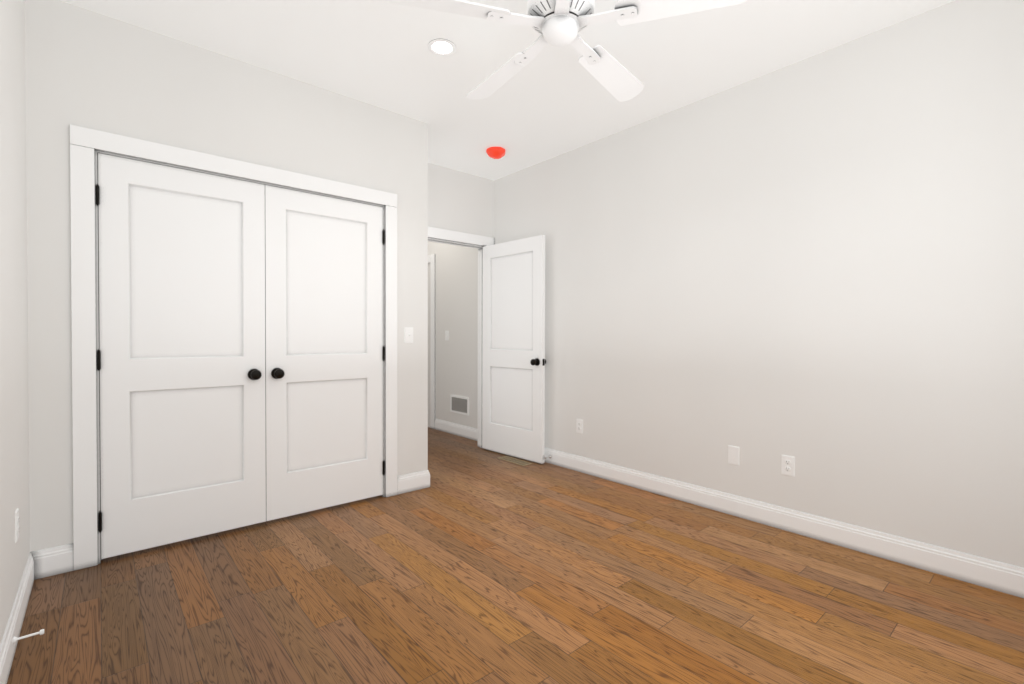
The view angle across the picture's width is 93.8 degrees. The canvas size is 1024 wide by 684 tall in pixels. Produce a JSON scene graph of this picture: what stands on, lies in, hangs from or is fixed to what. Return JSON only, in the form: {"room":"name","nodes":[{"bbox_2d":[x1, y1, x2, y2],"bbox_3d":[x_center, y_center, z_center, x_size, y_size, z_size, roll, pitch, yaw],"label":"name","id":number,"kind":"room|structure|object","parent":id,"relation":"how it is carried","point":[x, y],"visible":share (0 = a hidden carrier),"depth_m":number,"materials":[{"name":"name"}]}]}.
{"room":"empty bedroom","nodes":[
{"label":"empty bedroom","id":0,"kind":"room"},
{"bbox_2d":[0,0,29,644],"bbox_3d":[-1.377,-0.242,1.120,0.120,2.740,4.460,0,1,-41],"label":"wall","id":1,"kind":"structure","parent":0,"point":[14,446],"depth_m":1.85,"materials":[{"name":"paint"}]},
{"bbox_2d":[15,508,18,542],"bbox_3d":[-1.938,0.717,1.878,0.008,0.116,0.072,0,1,-41],"label":"electrical outlet","id":2,"kind":"object","parent":1,"relation":"attached to","point":[16,524],"visible":1,"depth_m":1.86,"materials":[{"name":"white plastic"}]},
{"bbox_2d":[0,543,73,683],"bbox_3d":[-1.048,1.065,0.957,0.150,0.131,3.515,0,1,-41],"label":"baseboard","id":3,"kind":"structure","parent":1,"relation":"attached to","point":[48,562],"depth_m":2.06,"materials":[{"name":"paint"}]},
{"bbox_2d":[13,629,43,642],"bbox_3d":[-1.739,1.058,1.725,0.078,0.021,0.022,0,1,-41],"label":"door stop","id":4,"kind":"object","parent":3,"relation":"attached to","point":[40,632],"visible":0.98,"depth_m":1.72,"materials":[{"name":"white plastic"}]},
{"bbox_2d":[25,0,427,551],"bbox_3d":[-1.482,-0.265,2.964,2.130,2.740,0.120,0,1,-41],"label":"wall","id":5,"kind":"structure","parent":0,"point":[149,85],"depth_m":2.53,"materials":[{"name":"paint"}]},
{"bbox_2d":[70,144,97,570],"bbox_3d":[-2.097,0.079,2.347,0.088,2.063,0.018,0,1,-41],"label":"trim","id":6,"kind":"structure","parent":5,"relation":"attached to","point":[83,301],"depth_m":2.34,"materials":[{"name":"paint"}]},
{"bbox_2d":[96,153,265,558],"bbox_3d":[-1.788,0.073,2.649,0.766,2.030,0.169,0,1,-41],"label":"closet door","id":7,"kind":"structure","parent":5,"relation":"in","point":[181,360],"depth_m":2.61,"materials":[{"name":"paint"}]},
{"bbox_2d":[70,124,396,206],"bbox_3d":[-1.476,-1.004,2.866,1.720,0.093,0.020,0,1,-41],"label":"trim","id":8,"kind":"structure","parent":5,"relation":"attached to","point":[119,144],"depth_m":2.70,"materials":[{"name":"paint"}]},
{"bbox_2d":[94,149,384,563],"bbox_3d":[-1.524,0.069,2.932,1.562,2.073,0.120,0,1,-41],"label":"door frame","id":9,"kind":"structure","parent":5,"relation":"attached to","point":[96,152],"depth_m":2.42,"materials":[{"name":"paint"}]},
{"bbox_2d":[265,185,384,520],"bbox_3d":[-1.205,0.068,3.151,0.766,2.030,0.169,0,1,-41],"label":"closet door","id":10,"kind":"structure","parent":5,"relation":"in","point":[324,353],"depth_m":3.11,"materials":[{"name":"paint"}]},
{"bbox_2d":[385,205,396,496],"bbox_3d":[-0.861,0.070,3.413,0.088,2.063,0.018,0,1,-41],"label":"trim","id":11,"kind":"structure","parent":5,"relation":"attached to","point":[390,350],"depth_m":3.40,"materials":[{"name":"paint"}]},
{"bbox_2d":[404,327,412,342],"bbox_3d":[-0.751,-0.050,3.505,0.072,0.116,0.018,0,1,-41],"label":"light switch","id":12,"kind":"object","parent":5,"relation":"attached to","point":[408,334],"visible":1,"depth_m":3.50,"materials":[{"name":"white plastic"}]},
{"bbox_2d":[397,470,429,494],"bbox_3d":[-0.900,1.030,3.861,0.427,0.131,0.719,0,1,-41],"label":"baseboard","id":13,"kind":"structure","parent":5,"relation":"attached to","point":[414,481],"depth_m":3.54,"materials":[{"name":"paint"}]},
{"bbox_2d":[428,241,477,428],"bbox_3d":[-1.038,-0.302,6.086,0.120,2.740,2.620,0,1,-41],"label":"wall","id":14,"kind":"structure","parent":0,"point":[456,314],"depth_m":5.56,"materials":[{"name":"white paint"}]},
{"bbox_2d":[430,254,434,428],"bbox_3d":[-0.977,-0.005,5.912,0.018,2.150,0.090,0,1,-41],"label":"door frame","id":15,"kind":"structure","parent":14,"relation":"attached to","point":[432,338],"depth_m":5.90,"materials":[{"name":"paint"}]},
{"bbox_2d":[445,331,448,339],"bbox_3d":[-0.777,-0.076,5.680,0.018,0.116,0.072,0,1,-41],"label":"light switch","id":16,"kind":"object","parent":14,"relation":"attached to","point":[446,335],"visible":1,"depth_m":5.67,"materials":[{"name":"white plastic"}]},
{"bbox_2d":[434,418,477,440],"bbox_3d":[-0.612,1.011,5.462,0.066,0.131,1.090,0,1,-41],"label":"baseboard","id":17,"kind":"structure","parent":14,"relation":"attached to","point":[457,429],"depth_m":5.52,"materials":[{"name":"paint"}]},
{"bbox_2d":[450,395,468,415],"bbox_3d":[-0.603,0.721,5.493,0.008,0.200,0.360,0,1,-41],"label":"air vent","id":18,"kind":"object","parent":14,"relation":"in","point":[459,404],"visible":1,"depth_m":5.49,"materials":[{"name":"white plastic"}]},
{"bbox_2d":[428,163,493,237],"bbox_3d":[-0.523,-0.284,4.721,1.124,2.740,0.120,0,1,-41],"label":"wall","id":19,"kind":"structure","parent":0,"point":[457,200],"depth_m":4.64,"materials":[{"name":"paint"}]},
{"bbox_2d":[428,237,483,447],"bbox_3d":[-0.625,0.054,4.639,0.859,2.065,0.120,0,1,-41],"label":"door frame","id":20,"kind":"structure","parent":19,"relation":"attached to","point":[480,262],"depth_m":4.90,"materials":[{"name":"paint"}]},
{"bbox_2d":[482,235,545,463],"bbox_3d":[-0.003,0.062,4.550,0.169,2.030,0.830,-1,1,-44],"label":"entry door","id":21,"kind":"structure","parent":20,"relation":"attached to","point":[513,353],"depth_m":4.50,"materials":[{"name":"paint"}]},
{"bbox_2d":[428,226,494,245],"bbox_3d":[-0.571,-1.015,4.577,1.031,0.095,0.020,0,1,-41],"label":"trim","id":22,"kind":"structure","parent":19,"relation":"attached to","point":[449,235],"depth_m":4.62,"materials":[{"name":"paint"}]},
{"bbox_2d":[60,0,954,179],"bbox_3d":[-0.943,-1.688,3.283,3.620,0.100,7.200,0,1,-41],"label":"ceiling","id":23,"kind":"structure","parent":0,"point":[548,101],"depth_m":2.70,"materials":[{"name":"white paint"}]},
{"bbox_2d":[428,39,455,55],"bbox_3d":[-0.386,-1.625,2.647,0.156,0.006,0.156,0,1,-41],"label":"recessed light","id":24,"kind":"object","parent":23,"relation":"in","point":[442,47],"visible":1,"depth_m":2.65,"materials":[{"name":"white"}]},
{"bbox_2d":[486,147,504,158],"bbox_3d":[-0.137,-1.609,4.111,0.168,0.073,0.168,0,1,-41],"label":"smoke detector","id":25,"kind":"object","parent":23,"relation":"attached to","point":[495,152],"visible":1,"depth_m":4.06,"materials":[{"name":"red plastic"}]},
{"bbox_2d":[384,0,746,101],"bbox_3d":[0.197,-1.438,2.047,1.409,0.364,1.395,0,1,-41],"label":"ceiling fan","id":26,"kind":"object","parent":23,"relation":"hanging from","point":[558,22],"visible":1,"depth_m":1.95,"materials":[{"name":"white"}]},
{"bbox_2d":[7,427,1023,683],"bbox_3d":[-0.950,1.152,3.318,3.620,0.100,7.200,0,1,-41],"label":"floor","id":27,"kind":"structure","parent":0,"point":[473,563],"depth_m":2.06,"materials":[{"name":"brown wood"}]},
{"bbox_2d":[498,456,532,465],"bbox_3d":[0.023,1.089,4.394,0.115,0.004,0.360,0,1,-41],"label":"air vent register","id":28,"kind":"object","parent":27,"relation":"in","point":[515,461],"visible":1,"depth_m":4.39,"materials":[{"name":"brown metal"}]},
{"bbox_2d":[494,0,1023,567],"bbox_3d":[1.275,-0.262,3.327,0.120,2.740,4.340,0,1,-41],"label":"wall","id":29,"kind":"structure","parent":0,"point":[814,266],"depth_m":2.70,"materials":[{"name":"paint"}]},
{"bbox_2d":[576,419,582,433],"bbox_3d":[0.571,0.712,4.055,0.008,0.116,0.072,0,1,-41],"label":"electrical outlet","id":30,"kind":"object","parent":29,"relation":"attached to","point":[579,425],"visible":1,"depth_m":4.05,"materials":[{"name":"white plastic"}]},
{"bbox_2d":[728,445,739,464],"bbox_3d":[1.421,0.726,3.071,0.006,0.116,0.072,0,1,-41],"label":"electrical outlet plate","id":31,"kind":"object","parent":29,"relation":"attached to","point":[733,454],"visible":1,"depth_m":3.07,"materials":[{"name":"white plastic"}]},
{"bbox_2d":[544,447,1023,597],"bbox_3d":[1.188,1.042,3.338,0.014,0.131,4.202,0,1,-41],"label":"baseboard","id":32,"kind":"structure","parent":29,"relation":"attached to","point":[1006,578],"depth_m":2.69,"materials":[{"name":"paint"}]},
{"bbox_2d":[781,455,794,476],"bbox_3d":[1.629,0.730,2.828,0.008,0.116,0.072,0,1,-41],"label":"electrical outlet","id":33,"kind":"object","parent":29,"relation":"attached to","point":[787,465],"visible":1,"depth_m":2.83,"materials":[{"name":"white plastic"}]}
]}

